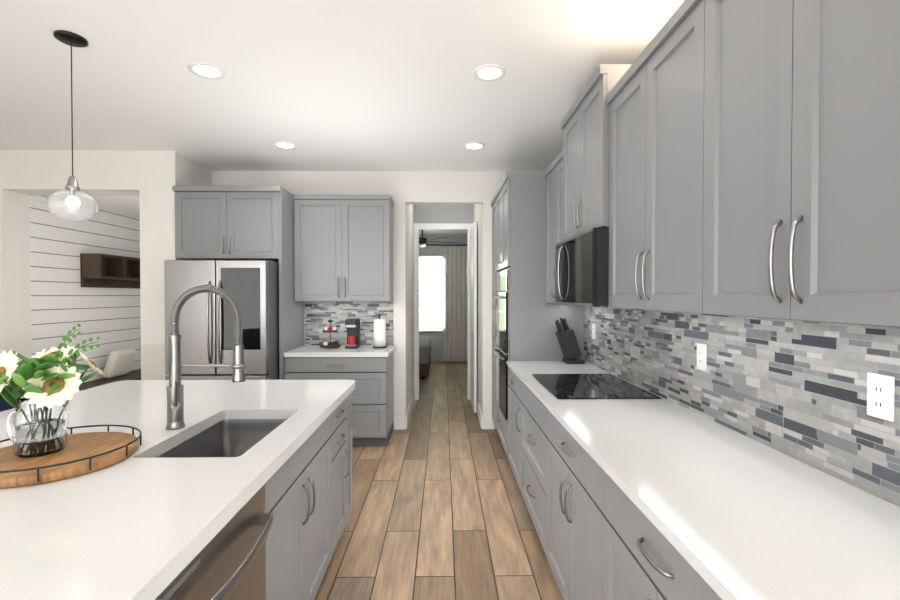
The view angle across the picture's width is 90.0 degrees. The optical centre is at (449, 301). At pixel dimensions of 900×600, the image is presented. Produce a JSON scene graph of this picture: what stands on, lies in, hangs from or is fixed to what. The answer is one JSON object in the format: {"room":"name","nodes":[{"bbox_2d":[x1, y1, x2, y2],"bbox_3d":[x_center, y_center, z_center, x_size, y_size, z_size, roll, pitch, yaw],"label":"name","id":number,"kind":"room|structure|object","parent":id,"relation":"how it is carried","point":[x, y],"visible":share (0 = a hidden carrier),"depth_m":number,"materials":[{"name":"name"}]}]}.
{"room":"kitchen","nodes":[
{"label":"kitchen","id":0,"kind":"room"},
{"bbox_2d":[30,196,140,382],"bbox_3d":[-4.228,0.132,5.784,0.120,2.500,2.660,0,1,-1],"label":"wall","id":1,"kind":"structure","parent":0,"point":[63,301],"depth_m":5.09,"materials":[{"name":"white wood"}]},
{"bbox_2d":[80,253,139,288],"bbox_3d":[-4.054,-0.357,5.661,0.220,0.380,1.200,0,1,-1],"label":"cubby shelf","id":2,"kind":"object","parent":1,"relation":"attached to","point":[98,270],"visible":0.77,"depth_m":5.42,"materials":[{"name":"brown wood"}]},
{"bbox_2d":[0,150,211,379],"bbox_3d":[-4.784,-0.003,4.554,4.450,2.800,0.780,0,1,-1],"label":"wall","id":3,"kind":"structure","parent":0,"point":[150,178],"depth_m":4.19,"materials":[{"name":"paint"}]},
{"bbox_2d":[91,196,139,217],"bbox_3d":[-3.432,-1.163,5.730,1.470,0.090,2.560,0,1,-1],"label":"ceiling","id":4,"kind":"structure","parent":0,"point":[128,205],"depth_m":5.10,"materials":[{"name":"white paint"}]},
{"bbox_2d":[0,0,683,233],"bbox_3d":[-2.196,-1.441,3.624,9.600,0.100,13.600,0,1,-1],"label":"ceiling","id":5,"kind":"structure","parent":0,"point":[359,85],"depth_m":2.77,"materials":[{"name":"white paint"}]},
{"bbox_2d":[45,30,98,221],"bbox_3d":[-1.976,-0.896,2.354,0.217,0.956,0.217,0,1,-1],"label":"pendant light","id":6,"kind":"object","parent":5,"relation":"hanging from","point":[71,203],"visible":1,"depth_m":2.31,"materials":[{"name":"glass"}]},
{"bbox_2d":[187,62,224,78],"bbox_3d":[-1.451,-1.375,2.686,0.193,0.008,0.193,0,1,-1],"label":"recessed light","id":7,"kind":"object","parent":5,"relation":"in","point":[202,69],"depth_m":2.69,"materials":[{"name":"white plastic"}]},
{"bbox_2d":[273,141,296,148],"bbox_3d":[-1.471,-1.392,4.016,0.193,0.008,0.193,0,1,-1],"label":"recessed light","id":8,"kind":"object","parent":5,"relation":"in","point":[280,144],"depth_m":4.01,"materials":[{"name":"white plastic"}]},
{"bbox_2d":[419,230,454,247],"bbox_3d":[-0.528,-1.225,8.385,1.289,0.451,1.260,0,1,-1],"label":"ceiling fan","id":9,"kind":"object","parent":5,"relation":"hanging from","point":[423,242],"visible":0.54,"depth_m":8.30,"materials":[{"name":"black plastic"}]},
{"bbox_2d":[463,142,484,149],"bbox_3d":[0.219,-1.392,4.041,0.193,0.008,0.193,0,1,-1],"label":"recessed light","id":10,"kind":"object","parent":5,"relation":"in","point":[472,145],"depth_m":4.04,"materials":[{"name":"white"}]},
{"bbox_2d":[473,64,505,80],"bbox_3d":[0.238,-1.375,2.711,0.193,0.008,0.193,0,1,-1],"label":"recessed light","id":11,"kind":"object","parent":5,"relation":"in","point":[489,72],"depth_m":2.71,"materials":[{"name":"white plastic"}]},
{"bbox_2d":[212,171,505,428],"bbox_3d":[-0.737,-0.007,4.944,3.655,2.800,0.120,0,1,-1],"label":"wall","id":12,"kind":"structure","parent":0,"point":[402,188],"depth_m":4.88,"materials":[{"name":"paint"}]},
{"bbox_2d":[172,186,304,379],"bbox_3d":[-2.063,0.166,4.510,0.986,2.465,0.709,0,1,-1],"label":"upper cabinet","id":13,"kind":"object","parent":12,"relation":"attached to","point":[234,222],"visible":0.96,"depth_m":4.18,"materials":[{"name":"grey wood"}]},
{"bbox_2d":[294,195,393,301],"bbox_3d":[-1.083,-0.534,4.681,0.965,1.070,0.379,0,1,-1],"label":"upper cabinet","id":14,"kind":"object","parent":12,"relation":"attached to","point":[343,248],"visible":1,"depth_m":4.53,"materials":[{"name":"grey wood"}]},
{"bbox_2d":[305,301,393,344],"bbox_3d":[-1.091,0.236,4.876,0.955,0.473,0.008,0,1,-1],"label":"backsplash","id":15,"kind":"structure","parent":12,"relation":"attached to","point":[318,315],"depth_m":4.87,"materials":[{"name":"tile"}]},
{"bbox_2d":[406,204,413,410],"bbox_3d":[-0.556,-0.017,5.712,0.120,2.800,1.410,0,1,-1],"label":"wall","id":16,"kind":"structure","parent":0,"point":[410,294],"depth_m":5.48,"materials":[{"name":"paint"}]},
{"bbox_2d":[404,390,414,429],"bbox_3d":[-0.488,1.314,5.582,0.017,0.140,1.386,0,1,-1],"label":"baseboard","id":17,"kind":"structure","parent":16,"relation":"attached to","point":[412,401],"depth_m":5.29,"materials":[{"name":"white wood"}]},
{"bbox_2d":[314,362,562,599],"bbox_3d":[-2.196,1.459,3.661,9.600,0.100,13.600,0,1,-1],"label":"floor","id":18,"kind":"structure","parent":0,"point":[439,511],"depth_m":2.93,"materials":[{"name":"brown wood"}]},
{"bbox_2d":[0,394,18,411],"bbox_3d":[-2.228,0.900,2.473,0.450,1.051,0.489,0,1,-1],"label":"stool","id":19,"kind":"object","parent":18,"relation":"on","point":[5,405],"visible":0.02,"depth_m":2.44,"materials":[{"name":"blue fabric"}]},
{"bbox_2d":[79,369,140,390],"bbox_3d":[-3.951,1.150,5.506,0.420,0.470,1.850,0,1,-1],"label":"bench","id":20,"kind":"object","parent":18,"relation":"on","point":[134,375],"visible":0.04,"depth_m":5.29,"materials":[{"name":"brown wood"}]},
{"bbox_2d":[103,348,135,377],"bbox_3d":[-3.990,0.744,5.446,0.180,0.322,0.380,0,1,-1],"label":"pillow","id":21,"kind":"object","parent":20,"relation":"on","point":[119,363],"visible":1,"depth_m":5.36,"materials":[{"name":"grey fabric"}]},
{"bbox_2d":[164,260,279,379],"bbox_3d":[-2.064,0.515,4.385,0.885,1.770,0.968,0,1,-1],"label":"fridge","id":22,"kind":"object","parent":18,"relation":"on","point":[206,325],"visible":0.48,"depth_m":3.95,"materials":[{"name":"grey metal"}]},
{"bbox_2d":[152,388,354,599],"bbox_3d":[-1.107,0.995,1.807,1.162,0.875,2.028,0,1,-1],"label":"kitchen island","id":23,"kind":"object","parent":18,"relation":"on","point":[281,543],"depth_m":1.66,"materials":[{"name":"grey wood"}]},
{"bbox_2d":[0,380,354,599],"bbox_3d":[-1.323,0.535,1.787,1.490,0.045,2.150,0,1,-1],"label":"island countertop","id":24,"kind":"structure","parent":23,"relation":"on","point":[118,531],"depth_m":1.22,"materials":[{"name":"white stone"}]},
{"bbox_2d":[0,425,141,488],"bbox_3d":[-1.273,0.490,1.457,0.454,0.053,0.454,0,1,-1],"label":"tray","id":25,"kind":"object","parent":24,"relation":"on","point":[79,454],"visible":0.9,"depth_m":1.39,"materials":[{"name":"brown wood"}]},
{"bbox_2d":[0,324,104,457],"bbox_3d":[-1.311,0.277,1.440,0.447,0.417,0.302,0,1,-1],"label":"vase","id":26,"kind":"object","parent":25,"relation":"on","point":[42,387],"visible":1,"depth_m":1.40,"materials":[{"name":"clear glass"}]},
{"bbox_2d":[166,284,245,429],"bbox_3d":[-0.988,0.222,1.800,0.318,0.580,0.115,0,1,-1],"label":"faucet","id":27,"kind":"object","parent":24,"relation":"on","point":[175,403],"visible":1,"depth_m":1.81,"materials":[{"name":"silver metal"}]},
{"bbox_2d":[160,416,283,455],"bbox_3d":[-0.880,0.644,1.805,0.363,0.197,0.638,0,1,-1],"label":"sink","id":28,"kind":"object","parent":24,"relation":"in","point":[230,434],"depth_m":2.11,"materials":[{"name":"silver metal"}]},
{"bbox_2d":[284,345,394,445],"bbox_3d":[-1.078,0.938,4.555,0.978,0.920,0.669,0,1,-1],"label":"base cabinet","id":29,"kind":"object","parent":18,"relation":"on","point":[369,369],"visible":0.46,"depth_m":4.26,"materials":[{"name":"grey wood"}]},
{"bbox_2d":[320,319,339,347],"bbox_3d":[-1.230,0.331,4.621,0.200,0.290,0.200,0,1,-1],"label":"tiered tray","id":30,"kind":"object","parent":29,"relation":"on","point":[331,344],"visible":1,"depth_m":4.57,"materials":[{"name":"brown wood"}]},
{"bbox_2d":[345,318,359,348],"bbox_3d":[-1.000,0.326,4.624,0.120,0.300,0.202,0,1,-1],"label":"coffee maker","id":31,"kind":"object","parent":29,"relation":"on","point":[352,326],"visible":1,"depth_m":4.55,"materials":[{"name":"black plastic"}]},
{"bbox_2d":[372,314,386,347],"bbox_3d":[-0.725,0.302,4.648,0.150,0.347,0.150,0,1,-1],"label":"paper towel","id":32,"kind":"object","parent":29,"relation":"on","point":[379,333],"visible":1,"depth_m":4.60,"materials":[{"name":"white paper"}]},
{"bbox_2d":[419,337,430,378],"bbox_3d":[-1.448,0.771,8.564,2.140,1.150,1.660,0,1,-1],"label":"bed","id":33,"kind":"object","parent":18,"relation":"on","point":[424,354],"visible":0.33,"depth_m":7.79,"materials":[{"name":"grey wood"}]},
{"bbox_2d":[507,365,518,485],"bbox_3d":[0.795,0.967,3.384,0.633,0.890,0.630,0,1,-1],"label":"base cabinet","id":34,"kind":"object","parent":18,"relation":"on","point":[513,378],"depth_m":3.41,"materials":[{"name":"grey wood"}]},
{"bbox_2d":[519,377,542,546],"bbox_3d":[0.806,0.976,2.689,0.633,0.890,0.760,0,1,-1],"label":"base cabinet","id":35,"kind":"object","parent":18,"relation":"on","point":[530,407],"depth_m":2.70,"materials":[{"name":"grey wood"}]},
{"bbox_2d":[491,172,583,457],"bbox_3d":[0.754,0.168,4.299,0.688,2.465,1.216,0,1,-1],"label":"tall cabinet","id":36,"kind":"object","parent":18,"relation":"on","point":[525,316],"visible":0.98,"depth_m":3.69,"materials":[{"name":"grey"}]},
{"bbox_2d":[543,405,598,599],"bbox_3d":[0.818,0.986,1.905,0.633,0.890,0.810,0,1,-1],"label":"base cabinet","id":37,"kind":"object","parent":18,"relation":"on","point":[570,473],"depth_m":1.89,"materials":[{"name":"grey wood"}]},
{"bbox_2d":[595,465,726,599],"bbox_3d":[0.829,0.996,1.125,0.633,0.890,0.750,0,1,-1],"label":"base cabinet","id":38,"kind":"object","parent":18,"relation":"on","point":[635,560],"depth_m":1.25,"materials":[{"name":"grey wood"}]},
{"bbox_2d":[507,361,899,599],"bbox_3d":[0.808,0.522,2.209,0.643,0.030,2.970,0,1,-1],"label":"countertop","id":39,"kind":"structure","parent":38,"relation":"on","point":[762,522],"depth_m":1.16,"materials":[{"name":"white stone"}]},
{"bbox_2d":[555,317,584,363],"bbox_3d":[0.946,0.310,3.583,0.209,0.358,0.150,0,1,-1],"label":"knife block","id":40,"kind":"object","parent":39,"relation":"on","point":[568,343],"visible":0.98,"depth_m":3.51,"materials":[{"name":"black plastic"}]},
{"bbox_2d":[531,374,660,398],"bbox_3d":[0.819,0.497,2.683,0.540,0.007,0.720,0,1,-1],"label":"cooktop","id":41,"kind":"object","parent":39,"relation":"in","point":[584,386],"visible":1,"depth_m":2.59,"materials":[{"name":"black glass"}]},
{"bbox_2d":[414,204,473,361],"bbox_3d":[-0.536,-0.026,6.367,4.600,2.800,0.100,0,1,-1],"label":"wall","id":42,"kind":"structure","parent":0,"point":[443,213],"depth_m":6.30,"materials":[{"name":"grey paint"}]},
{"bbox_2d":[419,256,442,330],"bbox_3d":[-0.473,-0.170,9.847,0.760,1.650,0.039,0,1,-1],"label":"bedroom window","id":43,"kind":"structure","parent":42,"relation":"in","point":[430,293],"depth_m":9.85,"materials":[{"name":"white glass"}]},
{"bbox_2d":[414,223,472,399],"bbox_3d":[-0.086,0.145,6.301,0.833,2.460,0.049,0,1,-1],"label":"door frame","id":44,"kind":"structure","parent":42,"relation":"attached to","point":[442,226],"depth_m":6.27,"materials":[{"name":"white wood"}]},
{"bbox_2d":[426,244,466,245],"bbox_3d":[-0.136,-1.219,9.739,1.900,0.024,0.024,0,1,-1],"label":"curtain rod","id":45,"kind":"object","parent":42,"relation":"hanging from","point":[426,244],"depth_m":9.74,"materials":[{"name":"black metal"}]},
{"bbox_2d":[443,246,466,361],"bbox_3d":[0.194,0.061,9.759,0.680,2.500,0.080,0,1,-1],"label":"curtain","id":46,"kind":"object","parent":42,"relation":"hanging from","point":[455,303],"depth_m":9.76,"materials":[{"name":"grey fabric"}]},
{"bbox_2d":[474,204,481,412],"bbox_3d":[0.404,-0.017,5.726,0.120,2.800,1.410,0,1,-1],"label":"wall","id":47,"kind":"structure","parent":0,"point":[477,207],"depth_m":5.33,"materials":[{"name":"paint"}]},
{"bbox_2d":[469,221,476,412],"bbox_3d":[0.280,0.191,5.907,0.088,2.362,0.730,0,1,-1],"label":"hall door","id":48,"kind":"structure","parent":47,"relation":"in","point":[473,315],"depth_m":5.62,"materials":[{"name":"white wood"}]},
{"bbox_2d":[477,403,483,428],"bbox_3d":[0.345,1.319,5.199,0.017,0.140,0.596,0,1,-1],"label":"baseboard","id":49,"kind":"structure","parent":47,"relation":"attached to","point":[479,414],"depth_m":5.15,"materials":[{"name":"white wood"}]},
{"bbox_3d":[1.210,0.043,0.963,0.120,2.800,8.140,0,1,-1],"label":"wall","id":50,"kind":"structure","parent":0,"visible":0},
{"bbox_2d":[544,153,559,302],"bbox_3d":[0.950,-0.517,3.368,0.323,1.070,0.630,0,1,-1],"label":"upper cabinet","id":51,"kind":"object","parent":50,"relation":"attached to","point":[552,173],"depth_m":3.50,"materials":[{"name":"grey wood"}]},
{"bbox_2d":[560,64,627,241],"bbox_3d":[0.946,-0.794,2.664,0.353,0.819,0.763,0,1,-1],"label":"upper cabinet","id":52,"kind":"object","parent":50,"relation":"attached to","point":[584,154],"depth_m":2.56,"materials":[{"name":"grey wood"}]},
{"bbox_2d":[555,227,608,305],"bbox_3d":[0.894,-0.180,2.671,0.429,0.403,0.760,0,1,-1],"label":"microwave","id":53,"kind":"object","parent":52,"relation":"attached to","point":[582,270],"visible":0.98,"depth_m":2.42,"materials":[{"name":"black plastic"}]},
{"bbox_2d":[608,0,695,312],"bbox_3d":[0.973,-0.498,1.868,0.323,1.070,0.830,0,1,-1],"label":"upper cabinet","id":54,"kind":"object","parent":50,"relation":"attached to","point":[652,105],"depth_m":1.79,"materials":[{"name":"grey wood"}]},
{"bbox_2d":[584,306,899,506],"bbox_3d":[1.124,0.270,2.212,0.009,0.473,2.964,0,1,-1],"label":"backsplash","id":55,"kind":"structure","parent":50,"relation":"attached to","point":[796,389],"depth_m":1.55,"materials":[{"name":"tile"}]},
{"bbox_2d":[592,324,595,338],"bbox_3d":[1.098,0.232,3.444,0.008,0.116,0.072,0,1,-1],"label":"electrical outlet","id":56,"kind":"object","parent":55,"relation":"attached to","point":[593,331],"visible":1,"depth_m":3.43,"materials":[{"name":"white plastic"}]},
{"bbox_2d":[697,343,706,370],"bbox_3d":[1.120,0.247,2.005,0.008,0.116,0.072,0,1,-1],"label":"electrical outlet","id":57,"kind":"object","parent":55,"relation":"attached to","point":[701,356],"visible":1,"depth_m":1.99,"materials":[{"name":"white plastic"}]},
{"bbox_2d":[867,372,894,421],"bbox_3d":[1.132,0.250,1.185,0.008,0.116,0.072,0,1,-1],"label":"electrical outlet","id":58,"kind":"object","parent":55,"relation":"attached to","point":[880,395],"visible":1,"depth_m":1.18,"materials":[{"name":"white plastic"}]},
{"bbox_2d":[696,0,899,327],"bbox_3d":[0.984,-0.488,1.085,0.323,1.070,0.737,0,1,-1],"label":"upper cabinet","id":59,"kind":"object","parent":50,"relation":"attached to","point":[740,158],"depth_m":1.06,"materials":[{"name":"grey wood"}]}
]}

